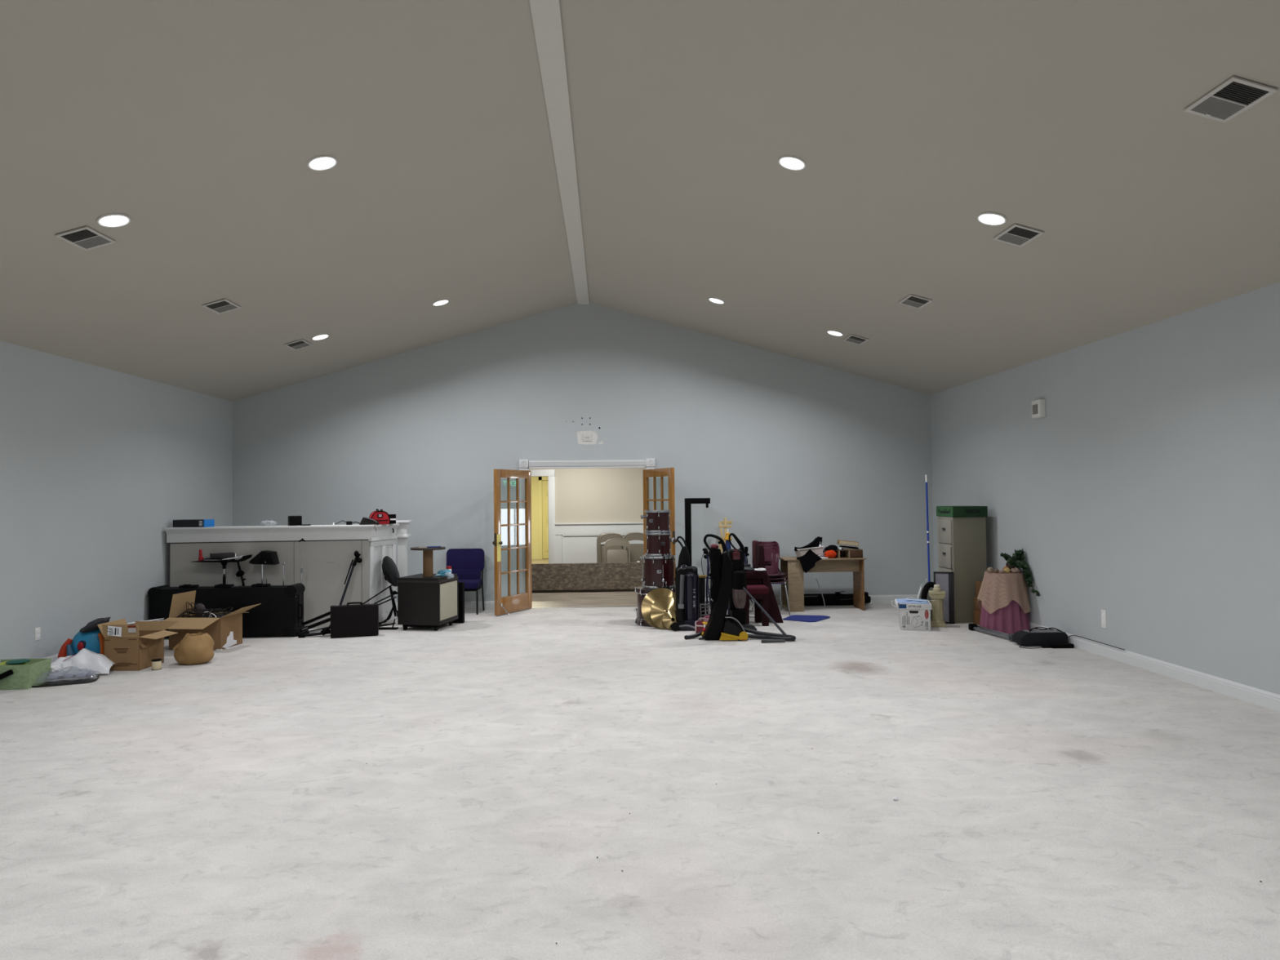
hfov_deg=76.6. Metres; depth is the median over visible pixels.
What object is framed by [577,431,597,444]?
wall plate
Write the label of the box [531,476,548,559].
wall
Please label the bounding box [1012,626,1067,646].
equipment bag
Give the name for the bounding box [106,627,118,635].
print
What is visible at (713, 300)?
recessed light
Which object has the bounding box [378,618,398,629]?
foot pedal
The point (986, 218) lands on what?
recessed light
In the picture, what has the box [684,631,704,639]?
hose
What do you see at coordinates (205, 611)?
cable
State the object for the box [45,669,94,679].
clear bag
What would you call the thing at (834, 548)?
hat
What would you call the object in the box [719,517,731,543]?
wooden cross
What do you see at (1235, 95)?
ceiling vent
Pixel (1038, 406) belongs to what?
sensor
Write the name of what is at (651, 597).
cymbal
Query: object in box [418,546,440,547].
folder
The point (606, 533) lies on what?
folding chair
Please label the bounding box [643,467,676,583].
door
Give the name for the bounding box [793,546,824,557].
bin
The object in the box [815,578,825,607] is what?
rod
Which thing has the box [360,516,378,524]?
pouch
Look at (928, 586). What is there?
cushion
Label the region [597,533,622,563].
folding chair
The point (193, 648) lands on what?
paper bag
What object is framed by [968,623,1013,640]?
keyboard stand
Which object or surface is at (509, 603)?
door
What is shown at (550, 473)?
trim
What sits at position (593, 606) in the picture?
trim
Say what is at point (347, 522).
power adapter
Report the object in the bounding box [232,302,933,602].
wall
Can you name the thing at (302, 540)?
mic stand
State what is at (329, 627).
stand
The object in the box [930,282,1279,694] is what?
wall
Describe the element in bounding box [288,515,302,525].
speaker
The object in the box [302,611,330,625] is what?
stand
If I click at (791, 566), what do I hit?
desk
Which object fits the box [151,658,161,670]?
thread spool
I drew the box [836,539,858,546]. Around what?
book
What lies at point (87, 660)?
plastic bag
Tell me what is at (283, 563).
pole
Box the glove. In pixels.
[754,568,766,570]
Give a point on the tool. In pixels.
(5, 674)
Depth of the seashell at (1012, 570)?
9.51 m
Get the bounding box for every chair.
[378,555,399,625]
[446,548,484,614]
[596,533,603,563]
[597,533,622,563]
[598,533,622,563]
[599,533,624,563]
[604,538,630,563]
[623,532,643,550]
[623,533,644,562]
[751,546,790,615]
[752,541,789,604]
[753,544,787,607]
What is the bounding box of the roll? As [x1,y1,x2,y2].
[804,591,871,605]
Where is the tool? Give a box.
[0,669,13,679]
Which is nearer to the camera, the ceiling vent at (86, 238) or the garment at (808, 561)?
the ceiling vent at (86, 238)
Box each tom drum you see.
[640,509,671,532]
[640,553,675,588]
[644,532,674,556]
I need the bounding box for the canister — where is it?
[684,572,698,619]
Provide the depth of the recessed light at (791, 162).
6.08 m
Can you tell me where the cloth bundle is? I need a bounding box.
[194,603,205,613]
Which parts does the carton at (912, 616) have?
lid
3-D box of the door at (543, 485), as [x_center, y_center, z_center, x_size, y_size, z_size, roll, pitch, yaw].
[-2.218,1.029,22.173,1.100,2.250,0.055,-1,-1,-2]
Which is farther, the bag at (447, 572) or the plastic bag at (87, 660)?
the bag at (447, 572)
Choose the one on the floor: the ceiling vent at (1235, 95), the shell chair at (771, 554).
the shell chair at (771, 554)
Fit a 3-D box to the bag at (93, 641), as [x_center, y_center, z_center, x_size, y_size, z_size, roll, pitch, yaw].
[-5.475,1.657,8.024,0.444,0.405,0.335,0,-1,-17]
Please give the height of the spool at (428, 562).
0.400 m
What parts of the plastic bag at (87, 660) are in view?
white panel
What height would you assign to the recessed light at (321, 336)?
0.070 m
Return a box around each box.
[97,618,178,671]
[162,590,261,650]
[173,519,214,527]
[694,617,707,633]
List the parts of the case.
handle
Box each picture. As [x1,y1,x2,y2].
[933,571,954,623]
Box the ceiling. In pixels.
[0,0,1279,401]
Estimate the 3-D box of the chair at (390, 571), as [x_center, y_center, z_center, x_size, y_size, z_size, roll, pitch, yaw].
[-3.267,1.451,10.671,0.466,0.897,0.360,-2,-2,45]
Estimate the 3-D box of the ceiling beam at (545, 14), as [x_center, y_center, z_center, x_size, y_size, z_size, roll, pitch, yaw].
[-0.529,-2.862,3.840,0.199,0.030,16.780,-1,-1,-2]
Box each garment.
[794,536,822,551]
[796,549,822,573]
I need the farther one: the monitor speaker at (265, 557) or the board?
the board
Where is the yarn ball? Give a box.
[824,550,836,558]
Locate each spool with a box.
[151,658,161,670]
[410,546,445,576]
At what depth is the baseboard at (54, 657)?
8.04 m
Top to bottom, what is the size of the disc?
0.022 m
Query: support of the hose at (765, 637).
on the floor
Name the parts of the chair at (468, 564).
backrest, panel, seat, leg, leg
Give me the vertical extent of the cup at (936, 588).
0.082 m
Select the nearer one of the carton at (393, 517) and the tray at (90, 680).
the tray at (90, 680)
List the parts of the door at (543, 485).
panel, panel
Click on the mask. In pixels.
(907, 600)
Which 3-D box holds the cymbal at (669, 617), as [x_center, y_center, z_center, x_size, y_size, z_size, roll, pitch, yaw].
[0.401,1.727,10.004,0.250,0.239,0.082,0,-1,-9]
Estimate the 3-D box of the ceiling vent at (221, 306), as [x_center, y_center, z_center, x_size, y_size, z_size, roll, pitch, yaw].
[-4.196,-1.741,8.131,0.228,0.074,0.344,-1,-1,-2]
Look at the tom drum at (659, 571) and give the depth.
10.35 m
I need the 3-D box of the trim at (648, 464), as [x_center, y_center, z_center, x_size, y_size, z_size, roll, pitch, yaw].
[-0.784,0.797,12.200,2.031,2.225,0.187,-1,-1,-2]
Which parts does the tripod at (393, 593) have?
leg, leg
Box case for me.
[147,582,305,637]
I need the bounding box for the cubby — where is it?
[835,549,862,558]
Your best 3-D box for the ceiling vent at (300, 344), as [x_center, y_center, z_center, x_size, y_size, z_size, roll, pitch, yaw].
[-4.277,-1.693,10.149,0.228,0.074,0.344,-1,-1,-2]
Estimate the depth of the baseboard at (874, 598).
12.29 m
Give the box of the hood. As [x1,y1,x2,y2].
[721,614,742,635]
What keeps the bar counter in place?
on the floor
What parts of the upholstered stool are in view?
leg, seat, leg, leg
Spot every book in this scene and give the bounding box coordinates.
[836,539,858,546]
[841,547,860,550]
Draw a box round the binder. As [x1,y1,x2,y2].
[209,552,235,558]
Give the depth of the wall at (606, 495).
15.98 m
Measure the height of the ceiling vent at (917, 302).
0.071 m
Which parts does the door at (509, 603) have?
latch plate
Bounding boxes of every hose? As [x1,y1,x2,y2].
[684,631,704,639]
[742,586,795,642]
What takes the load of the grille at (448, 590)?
attached to the speaker at (431, 602)
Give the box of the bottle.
[445,565,451,571]
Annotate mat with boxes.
[782,614,830,622]
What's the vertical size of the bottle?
0.145 m
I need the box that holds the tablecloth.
[979,571,1030,633]
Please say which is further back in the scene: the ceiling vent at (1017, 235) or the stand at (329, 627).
the stand at (329, 627)
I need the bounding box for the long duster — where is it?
[724,528,732,614]
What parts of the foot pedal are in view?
plate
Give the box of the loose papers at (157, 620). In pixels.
[127,617,164,624]
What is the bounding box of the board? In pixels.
[453,582,464,623]
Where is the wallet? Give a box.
[839,545,858,548]
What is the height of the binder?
0.048 m
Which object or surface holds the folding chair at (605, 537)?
on the floor
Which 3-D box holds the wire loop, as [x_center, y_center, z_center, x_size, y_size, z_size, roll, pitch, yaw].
[-4.997,1.480,9.161,0.400,0.205,0.104,-1,-2,28]
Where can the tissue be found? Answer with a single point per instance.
(54, 668)
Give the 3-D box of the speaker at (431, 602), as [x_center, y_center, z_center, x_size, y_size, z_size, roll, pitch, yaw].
[-2.709,1.557,10.364,0.567,0.660,0.580,-1,-1,11]
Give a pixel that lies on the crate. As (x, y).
(941, 511)
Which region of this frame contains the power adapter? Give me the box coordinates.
[334,520,359,524]
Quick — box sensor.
[1031,399,1045,417]
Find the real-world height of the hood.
0.255 m
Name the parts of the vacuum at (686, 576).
handle stem, head trim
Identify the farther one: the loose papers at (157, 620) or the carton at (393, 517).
the carton at (393, 517)
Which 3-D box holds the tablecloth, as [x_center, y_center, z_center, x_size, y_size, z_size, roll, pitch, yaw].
[4.310,1.448,9.652,0.505,0.690,0.558,-1,-1,-2]
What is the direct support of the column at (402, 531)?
on the floor
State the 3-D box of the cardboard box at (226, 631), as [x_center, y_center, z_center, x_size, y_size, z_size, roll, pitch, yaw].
[-4.827,1.573,9.127,0.938,0.611,0.842,-1,-1,5]
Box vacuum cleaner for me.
[701,533,747,640]
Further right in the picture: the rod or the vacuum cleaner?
the rod
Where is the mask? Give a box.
[891,596,933,607]
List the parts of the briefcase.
handle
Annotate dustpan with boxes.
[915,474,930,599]
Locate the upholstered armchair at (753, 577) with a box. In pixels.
[745,540,783,622]
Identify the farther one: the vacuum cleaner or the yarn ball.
the yarn ball
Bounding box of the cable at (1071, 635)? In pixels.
[1067,635,1124,650]
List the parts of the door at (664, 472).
latch plate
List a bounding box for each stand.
[190,554,252,583]
[235,561,245,586]
[296,626,330,636]
[297,626,330,637]
[298,537,308,631]
[300,617,330,631]
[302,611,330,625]
[328,551,362,626]
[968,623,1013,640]
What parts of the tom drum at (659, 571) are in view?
leg, leg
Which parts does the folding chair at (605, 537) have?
backrest, seat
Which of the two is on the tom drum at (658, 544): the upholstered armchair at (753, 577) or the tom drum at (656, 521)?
the tom drum at (656, 521)
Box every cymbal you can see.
[641,587,675,628]
[650,596,675,629]
[662,609,678,630]
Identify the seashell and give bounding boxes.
[986,567,994,573]
[1004,567,1010,573]
[1010,568,1017,573]
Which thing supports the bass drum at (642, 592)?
on the floor
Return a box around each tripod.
[362,584,397,604]
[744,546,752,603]
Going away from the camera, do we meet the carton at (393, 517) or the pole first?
the pole
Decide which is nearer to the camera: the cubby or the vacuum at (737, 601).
the vacuum at (737, 601)
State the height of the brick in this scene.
0.042 m
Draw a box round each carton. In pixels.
[388,514,395,524]
[897,600,931,631]
[973,596,982,611]
[973,609,981,625]
[975,581,983,597]
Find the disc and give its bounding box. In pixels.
[5,658,30,664]
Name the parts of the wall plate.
plate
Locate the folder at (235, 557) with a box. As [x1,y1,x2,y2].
[200,555,244,560]
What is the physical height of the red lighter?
0.148 m
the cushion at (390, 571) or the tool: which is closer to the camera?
the tool
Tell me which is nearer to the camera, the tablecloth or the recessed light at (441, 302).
the tablecloth
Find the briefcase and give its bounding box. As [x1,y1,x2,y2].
[330,601,378,637]
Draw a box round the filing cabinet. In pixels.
[937,516,986,622]
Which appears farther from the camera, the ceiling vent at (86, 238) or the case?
the case
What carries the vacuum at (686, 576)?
on the floor
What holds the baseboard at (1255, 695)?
attached to the wall at (1145, 493)
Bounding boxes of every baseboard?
[41,653,57,662]
[395,600,494,609]
[705,594,917,604]
[1029,622,1279,711]
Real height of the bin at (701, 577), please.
0.565 m
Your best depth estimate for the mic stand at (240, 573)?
10.16 m
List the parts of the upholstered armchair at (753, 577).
panel, armrest, backrest, leg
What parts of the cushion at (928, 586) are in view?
disc panel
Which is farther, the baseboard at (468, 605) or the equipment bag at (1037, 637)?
the baseboard at (468, 605)
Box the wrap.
[0,660,26,665]
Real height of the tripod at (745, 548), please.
0.894 m
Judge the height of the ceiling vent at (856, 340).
0.071 m
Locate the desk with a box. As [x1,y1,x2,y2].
[778,556,866,612]
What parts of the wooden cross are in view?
arm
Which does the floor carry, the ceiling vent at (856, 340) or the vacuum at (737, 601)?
the vacuum at (737, 601)
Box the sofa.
[531,562,644,592]
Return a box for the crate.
[936,506,987,516]
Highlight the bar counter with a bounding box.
[164,523,399,628]
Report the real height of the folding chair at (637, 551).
0.969 m
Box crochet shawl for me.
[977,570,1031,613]
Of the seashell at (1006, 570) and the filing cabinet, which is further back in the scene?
the filing cabinet
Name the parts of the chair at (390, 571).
seat plate, leg, post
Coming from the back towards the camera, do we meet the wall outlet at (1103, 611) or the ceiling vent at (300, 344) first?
the ceiling vent at (300, 344)
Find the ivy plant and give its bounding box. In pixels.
[1000,548,1039,596]
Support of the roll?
on the floor
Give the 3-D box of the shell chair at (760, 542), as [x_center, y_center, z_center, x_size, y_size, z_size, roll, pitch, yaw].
[1.870,1.346,11.596,0.440,0.914,0.519,-1,-1,-2]
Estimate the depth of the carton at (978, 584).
10.18 m
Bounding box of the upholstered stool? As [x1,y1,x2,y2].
[743,584,768,626]
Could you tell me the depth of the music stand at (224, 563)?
10.04 m
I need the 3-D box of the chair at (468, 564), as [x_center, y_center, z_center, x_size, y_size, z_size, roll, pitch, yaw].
[-2.563,1.469,11.739,0.556,0.926,0.527,-1,-1,-2]
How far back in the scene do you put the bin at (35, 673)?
7.12 m
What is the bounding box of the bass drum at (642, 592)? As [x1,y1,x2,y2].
[633,586,675,626]
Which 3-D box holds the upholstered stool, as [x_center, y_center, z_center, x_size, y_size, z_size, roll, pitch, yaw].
[1.454,1.598,10.372,0.335,0.495,0.360,-1,-1,-2]
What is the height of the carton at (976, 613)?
0.170 m
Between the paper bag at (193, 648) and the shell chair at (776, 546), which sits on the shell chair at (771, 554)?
the shell chair at (776, 546)
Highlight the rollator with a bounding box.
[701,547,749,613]
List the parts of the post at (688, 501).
arm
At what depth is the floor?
4.35 m
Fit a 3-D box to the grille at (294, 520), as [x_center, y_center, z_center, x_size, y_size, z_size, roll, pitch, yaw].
[-4.398,0.521,10.351,0.130,0.105,0.006,0,-2,-31]
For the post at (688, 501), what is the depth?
10.91 m
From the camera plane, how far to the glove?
10.44 m
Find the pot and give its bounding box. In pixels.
[933,587,940,591]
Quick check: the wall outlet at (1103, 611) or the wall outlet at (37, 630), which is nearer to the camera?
the wall outlet at (37, 630)
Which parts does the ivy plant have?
pot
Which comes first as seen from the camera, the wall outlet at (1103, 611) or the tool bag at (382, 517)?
the wall outlet at (1103, 611)
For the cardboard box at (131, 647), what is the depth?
7.87 m
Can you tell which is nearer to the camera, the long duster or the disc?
the disc
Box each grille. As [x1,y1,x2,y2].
[290,516,301,524]
[438,578,458,625]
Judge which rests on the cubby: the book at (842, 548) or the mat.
the book at (842, 548)
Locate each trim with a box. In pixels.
[519,457,654,593]
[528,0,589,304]
[529,469,555,563]
[540,606,632,608]
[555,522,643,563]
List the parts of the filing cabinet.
drawer, drawer, drawer, frame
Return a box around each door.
[492,469,532,615]
[538,476,548,559]
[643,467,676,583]
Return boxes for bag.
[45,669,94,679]
[48,648,114,675]
[57,628,103,658]
[172,632,213,664]
[368,508,390,524]
[435,568,453,577]
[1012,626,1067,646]
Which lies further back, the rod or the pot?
the rod
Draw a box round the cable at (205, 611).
[202,611,216,617]
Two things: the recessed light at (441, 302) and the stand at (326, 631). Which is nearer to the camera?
the stand at (326, 631)
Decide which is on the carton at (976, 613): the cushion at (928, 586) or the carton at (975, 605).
the carton at (975, 605)
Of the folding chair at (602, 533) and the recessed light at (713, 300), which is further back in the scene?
the folding chair at (602, 533)
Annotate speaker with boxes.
[248,550,279,583]
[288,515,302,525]
[396,573,458,631]
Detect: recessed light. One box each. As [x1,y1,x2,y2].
[97,213,130,227]
[306,155,337,170]
[311,333,328,340]
[432,298,448,306]
[708,297,724,303]
[777,155,805,170]
[826,329,843,336]
[977,212,1006,225]
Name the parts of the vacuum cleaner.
cord, wound cord, hood trim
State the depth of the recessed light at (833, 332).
10.36 m
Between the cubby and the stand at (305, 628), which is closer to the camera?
the stand at (305, 628)
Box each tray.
[31,675,99,687]
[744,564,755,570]
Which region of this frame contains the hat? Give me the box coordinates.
[824,544,838,557]
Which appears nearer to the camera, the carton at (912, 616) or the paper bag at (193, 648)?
the paper bag at (193, 648)
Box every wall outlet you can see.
[35,626,40,640]
[1101,609,1106,628]
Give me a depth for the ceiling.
5.80 m
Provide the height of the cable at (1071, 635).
0.088 m
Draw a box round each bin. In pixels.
[0,657,51,689]
[698,574,706,614]
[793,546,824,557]
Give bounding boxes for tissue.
[49,665,60,673]
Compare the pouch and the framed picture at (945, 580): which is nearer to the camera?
the framed picture at (945, 580)
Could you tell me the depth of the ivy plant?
9.55 m
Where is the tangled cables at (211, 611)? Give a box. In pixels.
[174,607,232,617]
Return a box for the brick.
[1018,643,1074,648]
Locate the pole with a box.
[282,562,284,585]
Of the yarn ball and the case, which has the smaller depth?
the case
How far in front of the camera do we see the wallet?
11.59 m
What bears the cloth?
on the bag at (93, 641)
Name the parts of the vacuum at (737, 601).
red panel, motor, cup lid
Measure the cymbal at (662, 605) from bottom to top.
0.390 m
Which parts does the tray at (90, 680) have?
tray plate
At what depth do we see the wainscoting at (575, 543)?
15.91 m
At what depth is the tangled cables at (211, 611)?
9.10 m
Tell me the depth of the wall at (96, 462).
8.64 m
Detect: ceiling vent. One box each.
[54,226,115,250]
[201,298,240,314]
[284,339,312,350]
[843,334,868,345]
[898,293,932,309]
[993,223,1044,247]
[1183,75,1278,123]
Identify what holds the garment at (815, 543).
in the bin at (817, 550)
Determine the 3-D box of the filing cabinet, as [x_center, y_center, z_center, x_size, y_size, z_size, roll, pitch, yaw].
[4.190,1.150,10.563,0.455,1.345,0.460,-1,-1,-2]
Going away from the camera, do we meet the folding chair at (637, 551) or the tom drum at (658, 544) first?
the tom drum at (658, 544)
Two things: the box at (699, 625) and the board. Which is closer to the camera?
the box at (699, 625)
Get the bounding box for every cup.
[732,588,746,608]
[933,584,940,591]
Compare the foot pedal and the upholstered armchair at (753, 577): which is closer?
the foot pedal
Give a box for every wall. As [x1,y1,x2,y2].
[0,340,232,662]
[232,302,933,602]
[529,467,644,523]
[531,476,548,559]
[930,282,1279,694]
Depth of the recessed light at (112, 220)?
5.87 m
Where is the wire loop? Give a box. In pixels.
[186,601,205,615]
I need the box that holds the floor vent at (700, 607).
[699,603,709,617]
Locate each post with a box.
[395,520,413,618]
[684,497,710,617]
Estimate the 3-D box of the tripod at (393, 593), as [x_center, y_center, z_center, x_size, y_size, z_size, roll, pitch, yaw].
[-3.405,1.602,10.161,0.787,0.542,0.109,0,-2,-29]
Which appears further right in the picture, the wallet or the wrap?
the wallet
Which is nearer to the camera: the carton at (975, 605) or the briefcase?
the briefcase
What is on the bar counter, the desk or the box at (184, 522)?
the box at (184, 522)
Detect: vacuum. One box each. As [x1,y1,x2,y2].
[671,536,703,631]
[728,533,757,630]
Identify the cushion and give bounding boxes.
[382,555,399,586]
[920,582,936,619]
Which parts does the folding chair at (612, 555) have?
seat, backrest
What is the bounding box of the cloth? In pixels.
[79,617,110,632]
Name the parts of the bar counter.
crown molding, panel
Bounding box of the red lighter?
[198,549,203,561]
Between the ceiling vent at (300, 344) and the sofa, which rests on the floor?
the sofa
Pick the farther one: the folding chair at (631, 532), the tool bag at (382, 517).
the folding chair at (631, 532)
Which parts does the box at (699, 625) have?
handle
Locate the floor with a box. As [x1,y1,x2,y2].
[0,559,1279,959]
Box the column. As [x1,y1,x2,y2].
[928,590,946,627]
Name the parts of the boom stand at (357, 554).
boom arm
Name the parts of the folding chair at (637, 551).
frame, backrest, seat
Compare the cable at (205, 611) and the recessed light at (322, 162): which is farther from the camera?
the cable at (205, 611)
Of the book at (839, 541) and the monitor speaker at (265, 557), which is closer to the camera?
the monitor speaker at (265, 557)

